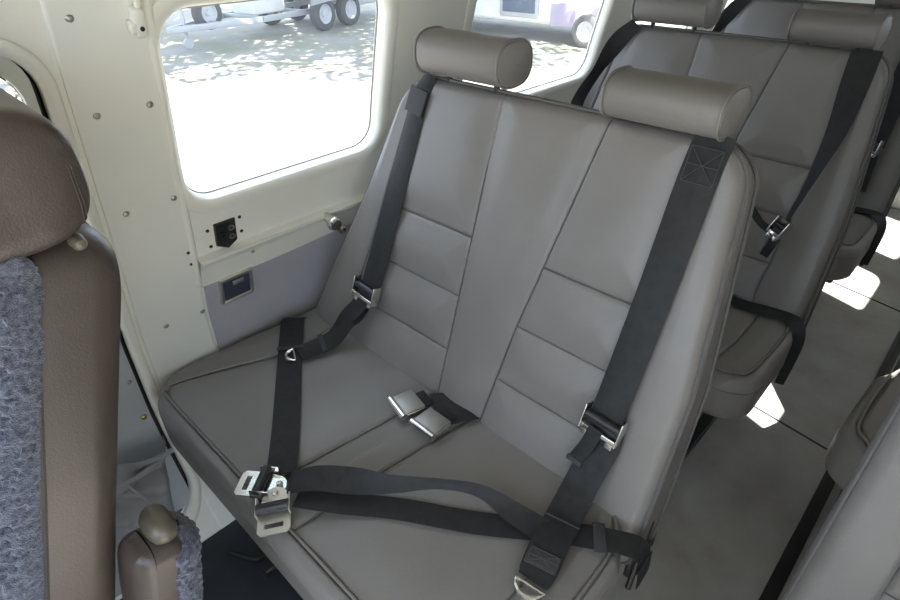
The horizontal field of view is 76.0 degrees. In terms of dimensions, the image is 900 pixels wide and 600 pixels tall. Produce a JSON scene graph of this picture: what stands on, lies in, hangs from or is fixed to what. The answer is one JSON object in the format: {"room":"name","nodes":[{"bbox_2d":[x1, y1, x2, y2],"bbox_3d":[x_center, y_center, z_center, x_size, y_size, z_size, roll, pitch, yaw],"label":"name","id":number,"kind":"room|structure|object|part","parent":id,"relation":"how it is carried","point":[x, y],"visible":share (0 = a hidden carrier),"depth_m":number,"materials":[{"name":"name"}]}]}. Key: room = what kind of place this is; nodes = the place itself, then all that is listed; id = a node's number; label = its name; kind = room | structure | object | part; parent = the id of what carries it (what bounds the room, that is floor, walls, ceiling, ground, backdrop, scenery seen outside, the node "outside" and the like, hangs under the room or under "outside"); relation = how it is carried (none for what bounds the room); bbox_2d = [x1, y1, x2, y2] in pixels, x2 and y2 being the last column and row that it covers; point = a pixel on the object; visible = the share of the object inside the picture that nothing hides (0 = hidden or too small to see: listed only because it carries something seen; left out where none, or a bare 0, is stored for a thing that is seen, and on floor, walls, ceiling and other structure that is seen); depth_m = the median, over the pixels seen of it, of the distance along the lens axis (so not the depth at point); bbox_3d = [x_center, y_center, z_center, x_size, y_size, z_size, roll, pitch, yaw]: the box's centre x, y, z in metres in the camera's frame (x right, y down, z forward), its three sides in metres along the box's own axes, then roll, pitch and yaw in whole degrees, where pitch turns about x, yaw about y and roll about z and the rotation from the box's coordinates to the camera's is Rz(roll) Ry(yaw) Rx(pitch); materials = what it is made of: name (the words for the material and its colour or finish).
{"room":"aircraft cabin","nodes":[
{"label":"aircraft cabin","id":0,"kind":"room"},
{"bbox_2d":[0,0,724,599],"bbox_3d":[0.301,-0.561,1.808,0.355,1.450,4.420,28,43,36],"label":"wall","id":1,"kind":"structure","parent":0,"point":[22,22],"depth_m":1.31,"materials":[{"name":"beige plastic"}]},
{"bbox_2d":[0,38,200,521],"bbox_3d":[-0.937,0.223,0.907,0.206,1.113,0.879,28,43,36],"label":"door","id":2,"kind":"structure","parent":1,"relation":"in","point":[139,440],"depth_m":1.29,"materials":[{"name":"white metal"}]},
{"bbox_2d":[115,437,174,597],"bbox_3d":[-0.723,0.489,1.318,0.162,0.252,0.258,28,43,36],"label":"pouch","id":3,"kind":"object","parent":2,"relation":"hanging from","point":[149,477],"visible":0.31,"depth_m":1.32,"materials":[{"name":"grey fabric"}]},
{"bbox_2d":[125,484,153,503],"bbox_3d":[-0.683,0.500,1.321,0.052,0.222,0.031,-10,35,-13],"label":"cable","id":4,"kind":"object","parent":3,"relation":"hanging from","point":[126,485],"visible":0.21,"depth_m":1.28,"materials":[{"name":"grey plastic"}]},
{"bbox_2d":[39,0,216,389],"bbox_3d":[-0.526,-0.189,1.019,0.292,1.065,0.144,28,43,36],"label":"trim","id":5,"kind":"structure","parent":1,"relation":"attached to","point":[105,69],"depth_m":1.01,"materials":[{"name":"grey plastic"}]},
{"bbox_2d":[126,0,146,37],"bbox_3d":[-0.475,-0.432,0.862,0.035,0.075,0.025,28,43,36],"label":"bracket","id":6,"kind":"object","parent":1,"relation":"attached to","point":[136,25],"visible":1,"depth_m":0.86,"materials":[{"name":"plastic"}]},
{"bbox_2d":[141,0,201,284],"bbox_3d":[-0.469,-0.320,0.975,0.267,0.800,0.018,28,43,36],"label":"trim","id":7,"kind":"structure","parent":1,"relation":"attached to","point":[146,4],"depth_m":1.02,"materials":[{"name":"beige plastic"}]},
{"bbox_2d":[198,475,234,527],"bbox_3d":[-0.443,0.312,1.555,0.167,0.297,0.528,28,43,36],"label":"trim","id":8,"kind":"structure","parent":1,"relation":"attached to","point":[220,512],"depth_m":1.44,"materials":[{"name":"grey plastic"}]},
{"bbox_2d":[206,215,242,247],"bbox_3d":[-0.486,-0.141,1.250,0.023,0.071,0.084,28,44,36],"label":"socket plate","id":9,"kind":"object","parent":1,"relation":"attached to","point":[225,233],"visible":1,"depth_m":1.24,"materials":[{"name":"black plastic"}]},
{"bbox_2d":[213,217,236,247],"bbox_3d":[-0.486,-0.141,1.250,0.007,0.072,0.048,38,49,26],"label":"socket","id":10,"kind":"object","parent":9,"relation":"attached to","point":[225,233],"depth_m":1.24,"materials":[{"name":"black plastic"}]},
{"bbox_2d":[218,267,253,304],"bbox_3d":[-0.502,-0.034,1.355,0.029,0.077,0.084,28,43,36],"label":"ashtray","id":11,"kind":"object","parent":1,"relation":"attached to","point":[232,287],"visible":1,"depth_m":1.35,"materials":[{"name":"grey metal"}]},
{"bbox_3d":[-0.503,-0.034,1.356,0.006,0.064,0.070,39,49,25],"label":"lid","id":12,"kind":"part","parent":11,"relation":"part of","materials":[{"name":"grey"}]},
{"bbox_2d":[150,0,399,212],"bbox_3d":[-0.325,-0.421,1.169,0.136,0.426,0.552,28,43,36],"label":"window","id":13,"kind":"structure","parent":1,"relation":"in","point":[387,11],"depth_m":1.26,"materials":[{"name":"grey plastic"}]},
{"bbox_2d":[204,224,350,350],"bbox_3d":[0.561,-0.516,2.357,0.054,0.436,3.205,28,43,36],"label":"trim","id":14,"kind":"structure","parent":1,"relation":"attached to","point":[292,283],"depth_m":1.46,"materials":[{"name":"grey plastic"}]},
{"bbox_2d":[198,193,364,286],"bbox_3d":[0.570,-0.714,2.207,0.039,0.084,3.210,28,43,36],"label":"trim","id":15,"kind":"structure","parent":1,"relation":"attached to","point":[223,262],"depth_m":1.36,"materials":[{"name":"beige plastic"}]},
{"bbox_2d":[322,212,345,233],"bbox_3d":[-0.282,-0.185,1.434,0.057,0.067,0.051,-20,38,-26],"label":"chrome hook","id":16,"kind":"object","parent":1,"relation":"attached to","point":[332,222],"visible":1,"depth_m":1.41,"materials":[{"name":"silver metal"}]},
{"bbox_3d":[-0.292,-0.195,1.419,0.048,0.038,0.038,39,49,25],"label":"knob","id":17,"kind":"part","parent":16,"relation":"part of","materials":[{"name":"silver metal"}]},
{"bbox_3d":[-0.285,-0.185,1.449,0.049,0.050,0.015,-21,39,-27],"label":"hook arm","id":18,"kind":"part","parent":16,"relation":"part of","materials":[{"name":"silver metal"}]},
{"bbox_2d":[455,0,617,97],"bbox_3d":[0.273,-0.776,1.680,0.133,0.414,0.729,28,43,36],"label":"window","id":19,"kind":"structure","parent":1,"relation":"in","point":[607,8],"depth_m":1.89,"materials":[{"name":"grey plastic"}]},
{"bbox_2d":[628,15,691,28],"bbox_3d":[0.837,-1.109,2.161,0.133,0.414,0.634,28,43,36],"label":"window","id":20,"kind":"structure","parent":1,"relation":"in","point":[630,18],"depth_m":2.41,"materials":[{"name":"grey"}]},
{"bbox_2d":[721,0,727,11],"bbox_3d":[1.399,-1.440,2.641,0.133,0.414,0.614,28,43,36],"label":"window","id":21,"kind":"structure","parent":1,"relation":"in","point":[725,1],"depth_m":2.50,"materials":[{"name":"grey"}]},
{"bbox_2d":[0,0,732,191],"bbox_3d":[-1.191,-10.352,19.555,150.000,0.001,150.000,28,43,36],"label":"ground","id":22,"kind":"structure","parent":0,"point":[248,101],"depth_m":9.41,"materials":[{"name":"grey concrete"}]},
{"bbox_2d":[166,0,374,48],"bbox_3d":[-3.824,-7.144,13.799,2.070,1.160,6.739,19,39,27],"label":"trailer","id":23,"kind":"object","parent":22,"relation":"on","point":[322,13],"visible":0.98,"depth_m":13.03,"materials":[{"name":"grey metal"}]},
{"bbox_2d":[474,0,660,47],"bbox_3d":[1.695,-7.039,12.585,6.000,2.170,2.040,23,41,31],"label":"van","id":24,"kind":"object","parent":22,"relation":"on","point":[578,15],"visible":0.38,"depth_m":11.68,"materials":[{"name":"white paint"}]},
{"bbox_3d":[1.435,-6.303,11.934,0.800,0.620,0.060,23,41,31],"label":"glass","id":25,"kind":"part","parent":24,"relation":"part of","materials":[{"name":"blue"}]},
{"bbox_3d":[2.640,-5.558,11.312,1.500,0.420,0.060,23,41,31],"label":"purple panel","id":26,"kind":"part","parent":24,"relation":"part of","materials":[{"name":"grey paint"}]},
{"bbox_2d":[611,207,899,599],"bbox_3d":[0.829,0.329,1.805,1.500,0.040,4.450,28,43,36],"label":"floor","id":27,"kind":"structure","parent":0,"point":[737,500],"depth_m":1.59,"materials":[{"name":"grey carpet"}]},
{"bbox_2d":[120,519,302,599],"bbox_3d":[-0.365,0.773,1.131,0.800,0.008,1.100,28,43,36],"label":"floor mat","id":28,"kind":"object","parent":27,"relation":"on","point":[225,577],"visible":0.02,"depth_m":1.33,"materials":[{"name":"black carpet"}]},
{"bbox_2d":[0,88,203,599],"bbox_3d":[-0.783,0.364,0.722,0.500,1.115,0.832,28,43,36],"label":"seat","id":29,"kind":"object","parent":28,"relation":"on","point":[60,283],"visible":1,"depth_m":0.65,"materials":[{"name":"brown leather"}]},
{"bbox_3d":[-0.626,0.194,0.846,0.440,0.713,0.329,28,43,36],"label":"backrest","id":30,"kind":"part","parent":29,"relation":"part of","materials":[{"name":"brown leather"}]},
{"bbox_3d":[-0.443,0.460,0.867,0.090,0.297,0.132,28,43,36],"label":"armrest","id":31,"kind":"part","parent":29,"relation":"part of","materials":[{"name":"brown leather"}]},
{"bbox_2d":[227,549,266,561],"bbox_3d":[-0.361,0.615,1.342,0.334,0.018,0.062,10,35,16],"label":"cable","id":32,"kind":"object","parent":28,"relation":"on","point":[249,558],"visible":0.28,"depth_m":1.35,"materials":[{"name":"black rubber"}]},
{"bbox_2d":[158,26,758,599],"bbox_3d":[-0.099,0.119,1.118,1.004,1.085,0.697,28,43,36],"label":"seat","id":33,"kind":"object","parent":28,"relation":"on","point":[528,225],"visible":0.85,"depth_m":1.03,"materials":[{"name":"grey leather"}]},
{"bbox_2d":[234,317,306,537],"bbox_3d":[-0.366,0.211,1.225,0.105,0.058,0.657,-6,34,-7],"label":"belt","id":34,"kind":"object","parent":33,"relation":"on","point":[275,506],"visible":1,"depth_m":1.12,"materials":[{"name":"black fabric"}]},
{"bbox_3d":[-0.336,0.326,1.029,0.087,0.023,0.061,2,34,4],"label":"buckle plate","id":35,"kind":"part","parent":34,"relation":"part of","materials":[{"name":"silver metal"}]},
{"bbox_3d":[-0.302,0.357,0.987,0.061,0.032,0.086,-6,34,-8],"label":"buckle plate","id":36,"kind":"part","parent":34,"relation":"part of","materials":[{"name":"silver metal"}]},
{"bbox_2d":[284,73,436,361],"bbox_3d":[-0.204,-0.153,1.229,0.395,0.591,0.083,-13,36,-18],"label":"strap","id":37,"kind":"object","parent":33,"relation":"attached to","point":[366,291],"visible":1,"depth_m":1.27,"materials":[{"name":"black fabric"}]},
{"bbox_3d":[-0.192,-0.018,1.320,0.076,0.064,0.038,28,43,36],"label":"adjuster frame","id":38,"kind":"part","parent":37,"relation":"part of","materials":[{"name":"silver metal"}]},
{"bbox_2d":[158,308,622,599],"bbox_3d":[-0.163,0.324,1.172,1.004,0.128,0.503,28,43,36],"label":"seat cushion","id":39,"kind":"object","parent":33,"relation":"on","point":[216,411],"depth_m":1.09,"materials":[{"name":"grey leather"}]},
{"bbox_2d":[387,389,433,420],"bbox_3d":[-0.081,0.214,1.203,0.084,0.017,0.064,-20,38,-25],"label":"belt buckle","id":40,"kind":"object","parent":33,"relation":"on","point":[407,404],"visible":1,"depth_m":1.19,"materials":[{"name":"silver metal"}]},
{"bbox_2d":[409,406,456,441],"bbox_3d":[-0.031,0.243,1.158,0.084,0.017,0.064,-30,43,-36],"label":"belt buckle","id":41,"kind":"object","parent":33,"relation":"on","point":[431,423],"visible":1,"depth_m":1.15,"materials":[{"name":"silver metal"}]},
{"bbox_2d":[430,393,479,424],"bbox_3d":[0.015,0.227,1.208,0.111,0.023,0.100,-11,35,-15],"label":"strap","id":42,"kind":"object","parent":33,"relation":"on","point":[439,399],"visible":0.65,"depth_m":1.19,"materials":[{"name":"black fabric"}]},
{"bbox_2d":[286,465,651,588],"bbox_3d":[0.030,0.417,1.013,0.654,0.202,0.083,5,34,8],"label":"belt","id":43,"kind":"object","parent":33,"relation":"on","point":[345,490],"visible":1,"depth_m":0.99,"materials":[{"name":"black fabric"}]},
{"bbox_3d":[0.043,-0.039,1.184,0.970,0.715,0.274,28,43,36],"label":"backrest","id":44,"kind":"part","parent":33,"relation":"part of","materials":[{"name":"grey leather"}]},
{"bbox_2d":[513,135,736,599],"bbox_3d":[0.226,0.099,0.842,0.092,0.589,0.435,24,41,33],"label":"strap","id":45,"kind":"object","parent":33,"relation":"attached to","point":[704,163],"visible":1,"depth_m":0.90,"materials":[{"name":"black fabric"}]},
{"bbox_3d":[0.254,0.209,0.958,0.073,0.062,0.038,28,43,36],"label":"adjuster frame","id":46,"kind":"part","parent":45,"relation":"part of","materials":[{"name":"silver metal"}]},
{"bbox_2d":[583,0,893,460],"bbox_3d":[0.481,-0.224,1.614,1.004,1.085,0.664,28,43,36],"label":"seat","id":47,"kind":"object","parent":27,"relation":"on","point":[794,80],"visible":0.36,"depth_m":1.42,"materials":[{"name":"grey leather"}]},
{"bbox_2d":[571,19,639,105],"bbox_3d":[0.431,-0.579,1.724,0.212,0.464,0.076,-1,34,1],"label":"strap","id":48,"kind":"object","parent":47,"relation":"attached to","point":[619,39],"visible":0.57,"depth_m":1.67,"materials":[{"name":"black fabric"}]},
{"bbox_3d":[0.612,-0.375,1.670,0.970,0.715,0.274,28,43,36],"label":"backrest","id":49,"kind":"part","parent":47,"relation":"part of","materials":[{"name":"grey leather"}]},
{"bbox_2d":[701,294,792,417],"bbox_3d":[0.433,-0.028,1.682,1.004,0.128,0.422,28,43,36],"label":"seat cushion","id":50,"kind":"object","parent":47,"relation":"on","point":[754,347],"depth_m":1.35,"materials":[{"name":"grey leather"}]},
{"bbox_2d":[752,206,772,234],"bbox_3d":[0.750,-0.241,1.501,0.023,0.074,0.219,-24,40,-31],"label":"belt","id":51,"kind":"object","parent":47,"relation":"attached to","point":[757,218],"visible":0.41,"depth_m":1.47,"materials":[{"name":"black fabric"}]},
{"bbox_2d":[731,296,805,384],"bbox_3d":[0.731,0.046,1.588,0.078,0.167,0.453,-25,40,-31],"label":"belt","id":52,"kind":"object","parent":47,"relation":"on","point":[796,325],"visible":0.7,"depth_m":1.45,"materials":[{"name":"black fabric"}]},
{"bbox_2d":[760,49,883,257],"bbox_3d":[0.875,-0.329,1.372,0.181,0.477,0.070,-25,41,-32],"label":"strap","id":53,"kind":"object","parent":47,"relation":"attached to","point":[861,67],"visible":1,"depth_m":1.33,"materials":[{"name":"black fabric"}]},
{"bbox_3d":[0.819,-0.177,1.431,0.040,0.064,0.047,-15,36,-20],"label":"adjuster frame","id":54,"kind":"part","parent":53,"relation":"part of","materials":[{"name":"silver metal"}]},
{"bbox_2d":[710,0,899,282],"bbox_3d":[1.050,-0.560,2.100,1.004,1.085,0.664,28,43,36],"label":"seat","id":55,"kind":"object","parent":27,"relation":"on","point":[762,18],"visible":0.16,"depth_m":1.92,"materials":[{"name":"grey leather"}]},
{"bbox_2d":[712,0,750,31],"bbox_3d":[1.000,-0.915,2.210,0.212,0.464,0.076,-1,34,1],"label":"strap","id":56,"kind":"object","parent":55,"relation":"attached to","point":[735,7],"visible":0.3,"depth_m":2.14,"materials":[{"name":"black fabric"}]},
{"bbox_2d":[827,211,876,279],"bbox_3d":[1.002,-0.364,2.168,1.004,0.128,0.422,28,43,36],"label":"seat cushion","id":57,"kind":"object","parent":55,"relation":"on","point":[861,232],"depth_m":1.81,"materials":[{"name":"grey leather"}]},
{"bbox_2d":[854,207,886,264],"bbox_3d":[1.300,-0.290,2.073,0.078,0.167,0.453,-25,40,-31],"label":"belt","id":58,"kind":"object","parent":55,"relation":"on","point":[879,217],"visible":0.63,"depth_m":1.92,"materials":[{"name":"black fabric"}]},
{"bbox_2d":[860,61,899,191],"bbox_3d":[1.437,-0.634,1.868,0.068,0.537,0.197,28,43,36],"label":"strap","id":59,"kind":"object","parent":55,"relation":"attached to","point":[892,111],"visible":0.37,"depth_m":1.88,"materials":[{"name":"black fabric"}]},
{"bbox_3d":[1.397,-0.506,1.910,0.036,0.061,0.055,-18,37,-24],"label":"adjuster frame","id":60,"kind":"part","parent":59,"relation":"part of","materials":[{"name":"silver metal"}]},
{"bbox_2d":[759,331,899,599],"bbox_3d":[1.070,0.442,1.585,0.030,0.008,4.200,28,43,36],"label":"rail","id":61,"kind":"object","parent":27,"relation":"on","point":[774,586],"visible":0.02,"depth_m":1.41,"materials":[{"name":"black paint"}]},
{"bbox_2d":[780,394,899,599],"bbox_3d":[0.555,0.434,0.636,0.414,1.079,0.669,28,43,36],"label":"seat","id":62,"kind":"object","parent":27,"relation":"on","point":[854,554],"visible":1,"depth_m":0.77,"materials":[{"name":"grey leather"}]},
{"bbox_2d":[825,358,899,504],"bbox_3d":[1.120,0.100,1.119,0.414,1.079,0.669,28,43,36],"label":"seat","id":63,"kind":"object","parent":27,"relation":"on","point":[850,442],"visible":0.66,"depth_m":1.17,"materials":[{"name":"grey leather"}]},
{"bbox_2d":[754,406,827,449],"bbox_3d":[0.954,0.342,1.744,0.006,0.005,1.317,-23,40,-29],"label":"trim","id":64,"kind":"structure","parent":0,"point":[754,406],"depth_m":1.69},
{"bbox_2d":[821,0,874,3],"bbox_3d":[2.347,-1.243,2.664,1.740,1.569,0.030,28,43,36],"label":"wall","id":65,"kind":"structure","parent":0,"point":[850,1],"depth_m":2.86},
{"bbox_2d":[891,188,899,208],"bbox_3d":[2.430,-0.487,2.861,1.000,0.090,0.220,28,43,36],"label":"trim","id":66,"kind":"structure","parent":65,"relation":"attached to","point":[896,203],"depth_m":2.89,"materials":[{"name":"beige plastic"}]},
{"bbox_2d":[832,282,899,311],"bbox_3d":[1.599,-0.039,2.295,0.006,0.005,1.336,-20,38,-26],"label":"trim","id":67,"kind":"structure","parent":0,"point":[832,282],"depth_m":2.25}
]}

